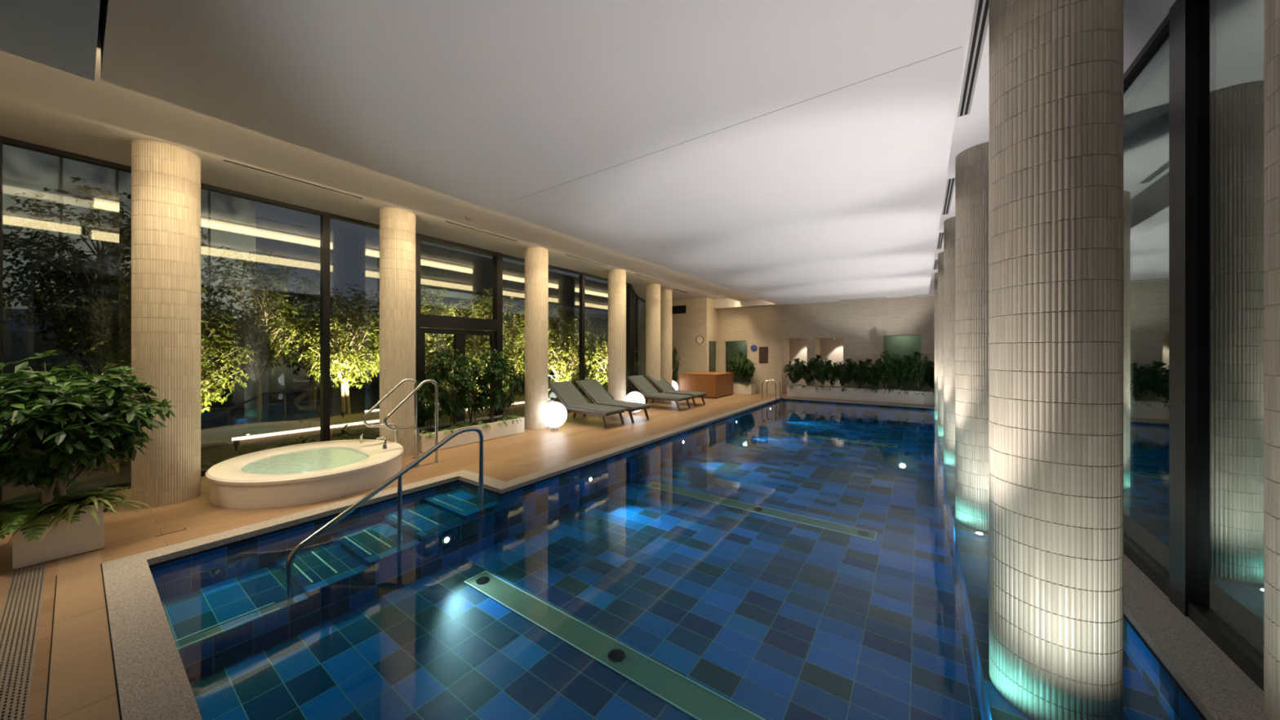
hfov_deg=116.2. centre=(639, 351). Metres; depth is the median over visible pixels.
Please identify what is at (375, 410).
path light
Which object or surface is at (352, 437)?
clump
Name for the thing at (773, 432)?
channel
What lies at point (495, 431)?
planter
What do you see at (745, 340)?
window
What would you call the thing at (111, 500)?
plant
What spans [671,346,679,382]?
shrub
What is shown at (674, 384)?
globe lamp
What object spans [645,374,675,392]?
cushion
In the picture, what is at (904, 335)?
window
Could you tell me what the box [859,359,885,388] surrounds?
shrub
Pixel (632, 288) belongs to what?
window
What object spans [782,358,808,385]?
shrub
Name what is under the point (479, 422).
plant
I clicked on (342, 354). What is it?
tree
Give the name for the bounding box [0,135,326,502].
window
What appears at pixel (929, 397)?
planter
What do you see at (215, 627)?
steps
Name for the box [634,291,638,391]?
window
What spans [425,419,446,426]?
clump
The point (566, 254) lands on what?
ceiling vent
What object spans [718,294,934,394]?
wall
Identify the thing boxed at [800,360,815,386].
shrub
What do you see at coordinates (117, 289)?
tree
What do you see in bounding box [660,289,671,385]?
column
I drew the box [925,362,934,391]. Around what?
shrub
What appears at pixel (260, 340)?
tree
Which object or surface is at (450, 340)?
tree
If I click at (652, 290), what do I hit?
column
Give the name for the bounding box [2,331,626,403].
wall
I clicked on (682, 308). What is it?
air vent
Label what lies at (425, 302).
tree
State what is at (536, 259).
column
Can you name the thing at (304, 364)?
tree
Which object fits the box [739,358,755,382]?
shrub
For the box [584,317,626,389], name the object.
tree
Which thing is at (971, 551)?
ledge
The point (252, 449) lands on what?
clump
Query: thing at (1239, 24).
window glass
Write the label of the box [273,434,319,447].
clump
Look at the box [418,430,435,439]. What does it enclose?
plant
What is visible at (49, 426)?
potted tree
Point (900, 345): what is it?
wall
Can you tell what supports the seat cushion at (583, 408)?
on the sun lounger at (571, 398)
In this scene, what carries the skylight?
attached to the ceiling
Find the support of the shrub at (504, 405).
on the planter at (495, 431)
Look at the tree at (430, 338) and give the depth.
11.49 m
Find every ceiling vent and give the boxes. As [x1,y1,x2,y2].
[222,159,363,198]
[444,220,517,241]
[566,253,608,266]
[635,273,659,280]
[844,297,886,300]
[933,259,937,269]
[936,232,943,248]
[942,177,955,214]
[957,0,989,117]
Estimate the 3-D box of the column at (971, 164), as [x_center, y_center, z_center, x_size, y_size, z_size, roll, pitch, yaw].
[3.783,-0.160,4.369,0.503,4.080,0.503,0,0,35]
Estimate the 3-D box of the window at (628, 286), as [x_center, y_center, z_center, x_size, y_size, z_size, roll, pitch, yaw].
[-0.971,-0.285,11.828,0.120,3.770,2.170,0,0,35]
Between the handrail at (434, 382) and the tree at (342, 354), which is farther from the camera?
the tree at (342, 354)
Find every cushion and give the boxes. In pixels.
[548,381,588,408]
[567,403,626,414]
[575,378,613,404]
[595,400,651,410]
[626,375,658,395]
[644,392,692,400]
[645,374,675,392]
[662,390,706,396]
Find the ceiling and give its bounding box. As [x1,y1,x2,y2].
[0,0,1176,309]
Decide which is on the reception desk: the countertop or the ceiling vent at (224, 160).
the countertop
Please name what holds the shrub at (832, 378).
in the planter at (893, 397)
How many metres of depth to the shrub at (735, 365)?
15.51 m
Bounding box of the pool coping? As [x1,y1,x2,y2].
[102,396,1267,719]
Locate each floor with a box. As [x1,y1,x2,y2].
[0,392,934,719]
[46,548,119,719]
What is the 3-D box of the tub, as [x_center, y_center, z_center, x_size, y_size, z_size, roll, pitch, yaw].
[-4.053,1.369,4.979,2.010,0.462,1.869,0,0,35]
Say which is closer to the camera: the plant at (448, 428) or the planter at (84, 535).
the planter at (84, 535)
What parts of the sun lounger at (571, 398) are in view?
frame, leg, leg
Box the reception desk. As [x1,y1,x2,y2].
[679,371,733,398]
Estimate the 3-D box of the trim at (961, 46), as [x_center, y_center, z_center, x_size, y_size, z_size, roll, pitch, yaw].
[0.165,-1.784,3.537,4.200,0.001,0.006,0,0,35]
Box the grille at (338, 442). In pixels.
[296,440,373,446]
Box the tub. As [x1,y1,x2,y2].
[205,433,404,509]
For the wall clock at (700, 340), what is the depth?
15.90 m
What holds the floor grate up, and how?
on the floor at (510, 457)
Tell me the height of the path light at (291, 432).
0.050 m
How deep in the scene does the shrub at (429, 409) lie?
6.67 m
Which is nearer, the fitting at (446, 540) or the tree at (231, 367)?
the fitting at (446, 540)
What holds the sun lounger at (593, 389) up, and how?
on the floor at (510, 457)
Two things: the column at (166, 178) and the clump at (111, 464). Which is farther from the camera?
the clump at (111, 464)
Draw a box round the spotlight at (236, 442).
[232,440,239,452]
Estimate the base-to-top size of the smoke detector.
0.046 m
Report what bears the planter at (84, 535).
on the floor at (510, 457)
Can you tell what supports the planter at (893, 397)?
on the floor at (510, 457)
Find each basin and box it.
[149,399,1206,719]
[205,439,404,485]
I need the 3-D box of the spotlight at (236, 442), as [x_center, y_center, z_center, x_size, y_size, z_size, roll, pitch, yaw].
[-6.931,1.620,6.832,0.090,0.200,0.088,0,0,35]
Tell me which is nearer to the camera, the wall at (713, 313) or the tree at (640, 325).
the wall at (713, 313)
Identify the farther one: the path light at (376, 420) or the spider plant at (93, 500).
the path light at (376, 420)
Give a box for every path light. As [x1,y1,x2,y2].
[231,426,319,440]
[329,422,363,428]
[364,397,488,412]
[366,419,379,423]
[466,398,550,410]
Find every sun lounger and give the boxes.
[548,381,626,428]
[575,378,651,422]
[626,375,692,411]
[645,374,706,406]
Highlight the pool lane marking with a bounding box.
[463,570,766,719]
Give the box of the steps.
[161,488,501,683]
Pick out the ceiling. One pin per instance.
(437, 111)
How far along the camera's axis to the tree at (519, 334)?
12.29 m
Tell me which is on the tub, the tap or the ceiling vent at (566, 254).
the tap
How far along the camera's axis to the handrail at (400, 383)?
5.75 m
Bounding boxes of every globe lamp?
[541,401,567,431]
[624,391,644,414]
[671,380,678,390]
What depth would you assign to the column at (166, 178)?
4.15 m
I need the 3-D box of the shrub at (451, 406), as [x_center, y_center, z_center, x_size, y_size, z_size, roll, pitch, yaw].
[-3.275,0.633,7.022,0.744,1.416,0.819,0,0,-39]
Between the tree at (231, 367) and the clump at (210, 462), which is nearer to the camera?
the clump at (210, 462)
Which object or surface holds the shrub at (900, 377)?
in the planter at (893, 397)
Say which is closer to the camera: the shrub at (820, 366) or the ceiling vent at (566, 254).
the ceiling vent at (566, 254)
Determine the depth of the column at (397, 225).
6.00 m
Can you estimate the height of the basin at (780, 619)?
0.555 m
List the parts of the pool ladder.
rail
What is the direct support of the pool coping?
on the basin at (780, 619)
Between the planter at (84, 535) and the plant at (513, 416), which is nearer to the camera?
the planter at (84, 535)
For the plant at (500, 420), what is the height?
0.167 m
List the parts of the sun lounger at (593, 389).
frame, leg, leg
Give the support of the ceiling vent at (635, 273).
in the ceiling
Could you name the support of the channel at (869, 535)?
on the basin at (780, 619)
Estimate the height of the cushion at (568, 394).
0.565 m
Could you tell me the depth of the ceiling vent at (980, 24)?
2.94 m
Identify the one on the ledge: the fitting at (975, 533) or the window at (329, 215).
the fitting at (975, 533)
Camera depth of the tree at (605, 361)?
14.73 m
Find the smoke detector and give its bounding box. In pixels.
[465,216,472,220]
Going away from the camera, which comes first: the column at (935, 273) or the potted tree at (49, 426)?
the potted tree at (49, 426)
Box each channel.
[644,482,876,540]
[771,431,897,447]
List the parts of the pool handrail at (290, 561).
post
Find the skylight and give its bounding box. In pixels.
[0,0,100,80]
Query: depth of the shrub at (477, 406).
7.34 m
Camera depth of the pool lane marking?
2.86 m
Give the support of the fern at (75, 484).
in the planter at (84, 535)
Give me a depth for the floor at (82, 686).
2.15 m
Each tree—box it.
[0,349,177,504]
[2,177,225,434]
[69,314,247,413]
[82,301,256,412]
[200,246,319,422]
[247,266,366,408]
[288,283,379,414]
[351,301,444,372]
[420,278,458,364]
[425,328,488,421]
[429,289,493,372]
[448,317,524,414]
[466,287,524,353]
[469,295,524,403]
[547,306,599,376]
[547,321,596,403]
[548,297,577,380]
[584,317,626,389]
[584,329,640,391]
[605,308,642,365]
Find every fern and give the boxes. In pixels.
[0,480,111,515]
[0,486,118,542]
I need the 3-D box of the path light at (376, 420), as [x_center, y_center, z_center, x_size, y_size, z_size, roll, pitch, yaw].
[-6.178,1.635,9.224,0.351,0.050,0.328,0,0,35]
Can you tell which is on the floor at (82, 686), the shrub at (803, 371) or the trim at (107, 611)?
the trim at (107, 611)
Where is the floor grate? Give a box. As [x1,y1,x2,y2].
[0,562,47,719]
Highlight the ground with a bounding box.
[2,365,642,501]
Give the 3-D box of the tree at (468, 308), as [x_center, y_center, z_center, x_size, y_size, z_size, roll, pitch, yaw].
[-7.039,-0.425,16.195,2.964,4.299,2.931,0,0,-34]
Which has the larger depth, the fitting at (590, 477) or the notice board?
the notice board
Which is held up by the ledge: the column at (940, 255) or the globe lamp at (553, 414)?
the column at (940, 255)
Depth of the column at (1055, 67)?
1.97 m
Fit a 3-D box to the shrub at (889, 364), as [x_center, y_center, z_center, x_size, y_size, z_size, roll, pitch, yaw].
[7.968,0.618,12.777,0.486,1.365,0.911,0,0,-26]
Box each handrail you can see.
[285,426,483,605]
[362,378,417,459]
[383,379,439,466]
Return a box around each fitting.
[440,534,451,545]
[587,475,592,482]
[973,531,986,537]
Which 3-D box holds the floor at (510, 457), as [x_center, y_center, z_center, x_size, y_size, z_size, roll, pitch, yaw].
[1.193,1.700,9.065,11.120,0.200,17.800,0,0,35]
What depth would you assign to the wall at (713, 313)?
16.29 m
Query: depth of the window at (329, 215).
6.20 m
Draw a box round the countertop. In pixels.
[679,371,733,375]
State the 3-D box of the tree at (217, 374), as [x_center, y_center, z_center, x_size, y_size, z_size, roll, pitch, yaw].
[-7.732,0.318,6.652,1.938,2.811,1.916,0,0,-21]
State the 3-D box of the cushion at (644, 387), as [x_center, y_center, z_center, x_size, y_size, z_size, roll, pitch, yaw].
[0.096,0.997,11.853,0.673,0.565,0.700,0,0,35]
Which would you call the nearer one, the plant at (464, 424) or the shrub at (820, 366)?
the plant at (464, 424)
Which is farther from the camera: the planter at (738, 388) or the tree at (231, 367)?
the planter at (738, 388)
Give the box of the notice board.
[759,346,768,362]
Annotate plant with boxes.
[7,486,153,544]
[72,490,126,512]
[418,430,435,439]
[437,424,460,436]
[455,422,471,434]
[471,421,490,429]
[491,416,512,426]
[502,414,521,424]
[864,387,878,393]
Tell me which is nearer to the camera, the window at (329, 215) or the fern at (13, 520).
the fern at (13, 520)
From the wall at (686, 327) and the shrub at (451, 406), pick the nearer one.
the shrub at (451, 406)
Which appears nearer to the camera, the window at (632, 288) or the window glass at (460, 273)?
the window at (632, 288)
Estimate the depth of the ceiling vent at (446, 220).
7.11 m
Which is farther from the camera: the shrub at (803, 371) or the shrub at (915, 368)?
the shrub at (803, 371)
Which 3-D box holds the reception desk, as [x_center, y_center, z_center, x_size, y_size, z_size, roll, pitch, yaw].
[2.472,1.188,14.706,1.440,0.825,1.620,0,0,35]
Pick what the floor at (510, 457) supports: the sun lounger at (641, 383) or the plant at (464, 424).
the sun lounger at (641, 383)
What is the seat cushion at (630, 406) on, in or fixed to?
on the sun lounger at (593, 389)
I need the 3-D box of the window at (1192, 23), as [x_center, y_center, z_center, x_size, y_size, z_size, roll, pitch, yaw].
[2.051,-0.302,0.544,0.110,3.796,4.850,0,0,35]
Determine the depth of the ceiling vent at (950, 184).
5.59 m
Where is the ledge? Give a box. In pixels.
[933,417,1170,719]
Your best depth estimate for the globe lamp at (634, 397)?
10.04 m
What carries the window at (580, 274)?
on the floor at (510, 457)
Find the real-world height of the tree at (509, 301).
4.329 m
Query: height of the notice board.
0.610 m
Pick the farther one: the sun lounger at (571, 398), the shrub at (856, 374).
the shrub at (856, 374)
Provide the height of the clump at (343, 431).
0.321 m
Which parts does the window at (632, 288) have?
pane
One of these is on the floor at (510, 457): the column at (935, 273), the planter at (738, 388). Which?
the planter at (738, 388)
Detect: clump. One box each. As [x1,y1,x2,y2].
[69,454,131,475]
[200,455,220,469]
[222,444,279,460]
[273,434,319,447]
[329,423,365,438]
[329,434,376,440]
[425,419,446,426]
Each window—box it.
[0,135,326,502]
[326,212,379,440]
[502,253,583,420]
[583,272,631,395]
[631,284,634,391]
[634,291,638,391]
[638,296,645,392]
[725,340,747,382]
[883,334,920,390]
[1123,13,1168,597]
[1168,0,1264,691]
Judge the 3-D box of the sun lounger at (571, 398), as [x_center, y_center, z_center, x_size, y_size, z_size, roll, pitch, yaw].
[-1.232,1.157,9.055,1.815,0.885,0.707,0,0,35]
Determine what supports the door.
on the floor at (510, 457)
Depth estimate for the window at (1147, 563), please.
2.88 m
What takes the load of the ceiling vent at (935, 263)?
in the ceiling
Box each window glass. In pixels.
[2,144,255,337]
[372,243,608,342]
[1122,0,1266,653]
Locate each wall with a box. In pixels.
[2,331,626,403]
[642,297,707,390]
[707,297,718,372]
[708,335,919,393]
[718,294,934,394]
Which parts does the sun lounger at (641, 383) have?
frame, leg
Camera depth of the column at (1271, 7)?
1.70 m
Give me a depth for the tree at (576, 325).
14.87 m
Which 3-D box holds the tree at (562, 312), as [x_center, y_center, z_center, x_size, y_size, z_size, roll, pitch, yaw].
[-4.105,-0.442,19.447,2.550,4.329,2.538,0,0,-19]
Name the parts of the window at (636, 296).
pane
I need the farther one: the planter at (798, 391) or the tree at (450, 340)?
the planter at (798, 391)
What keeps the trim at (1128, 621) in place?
attached to the basin at (780, 619)
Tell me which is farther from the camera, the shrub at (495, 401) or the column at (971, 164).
the shrub at (495, 401)
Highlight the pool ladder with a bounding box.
[761,379,781,415]
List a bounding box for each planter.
[12,493,104,569]
[417,414,524,453]
[733,382,755,394]
[786,384,818,398]
[816,385,924,404]
[924,390,934,405]
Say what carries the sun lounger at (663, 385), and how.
on the floor at (510, 457)
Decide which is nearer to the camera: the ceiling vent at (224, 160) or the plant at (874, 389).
the ceiling vent at (224, 160)
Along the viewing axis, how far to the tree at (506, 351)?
10.84 m
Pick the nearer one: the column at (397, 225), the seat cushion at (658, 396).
the column at (397, 225)
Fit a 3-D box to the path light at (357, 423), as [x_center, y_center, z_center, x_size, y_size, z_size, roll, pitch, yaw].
[-6.482,1.635,8.783,0.361,0.050,0.682,0,0,35]
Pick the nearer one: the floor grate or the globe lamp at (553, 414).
the floor grate
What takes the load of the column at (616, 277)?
on the floor at (510, 457)
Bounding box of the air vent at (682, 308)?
[671,305,685,314]
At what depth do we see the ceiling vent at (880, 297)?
13.24 m
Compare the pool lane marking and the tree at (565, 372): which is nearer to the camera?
the pool lane marking
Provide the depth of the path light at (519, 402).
12.75 m
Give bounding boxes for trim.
[44,563,122,719]
[148,399,1206,719]
[510,46,961,202]
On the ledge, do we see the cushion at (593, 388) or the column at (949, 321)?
the column at (949, 321)
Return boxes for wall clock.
[695,335,703,343]
[750,344,757,351]
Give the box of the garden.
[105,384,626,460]
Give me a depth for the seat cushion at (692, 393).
12.04 m
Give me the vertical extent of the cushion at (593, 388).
0.565 m
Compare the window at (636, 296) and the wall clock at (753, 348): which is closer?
the window at (636, 296)
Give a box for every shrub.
[415,373,448,431]
[429,348,476,427]
[451,355,496,424]
[472,346,511,422]
[488,360,523,419]
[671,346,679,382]
[727,351,751,384]
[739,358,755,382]
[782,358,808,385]
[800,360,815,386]
[807,354,828,386]
[825,360,844,386]
[832,358,859,386]
[846,360,869,388]
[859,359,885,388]
[875,350,903,390]
[892,355,911,391]
[898,351,934,391]
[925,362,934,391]
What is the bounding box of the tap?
[376,436,386,448]
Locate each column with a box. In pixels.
[131,139,200,508]
[379,207,415,457]
[524,246,548,429]
[608,269,626,412]
[645,283,660,402]
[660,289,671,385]
[934,271,937,420]
[937,251,944,437]
[943,216,955,467]
[955,142,990,531]
[988,0,1123,719]
[1263,0,1279,719]
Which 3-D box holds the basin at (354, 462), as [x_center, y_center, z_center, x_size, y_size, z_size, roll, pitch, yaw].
[-4.053,1.424,4.979,2.010,0.252,1.869,0,0,35]
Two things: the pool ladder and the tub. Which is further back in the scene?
the pool ladder
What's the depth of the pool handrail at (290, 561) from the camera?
3.69 m
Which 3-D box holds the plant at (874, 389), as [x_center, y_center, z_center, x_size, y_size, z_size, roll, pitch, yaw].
[7.535,1.258,12.852,0.508,0.199,0.499,0,0,44]
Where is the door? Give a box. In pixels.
[415,232,502,427]
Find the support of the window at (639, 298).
in the wall at (686, 327)
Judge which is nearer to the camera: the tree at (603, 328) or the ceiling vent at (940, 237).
the ceiling vent at (940, 237)

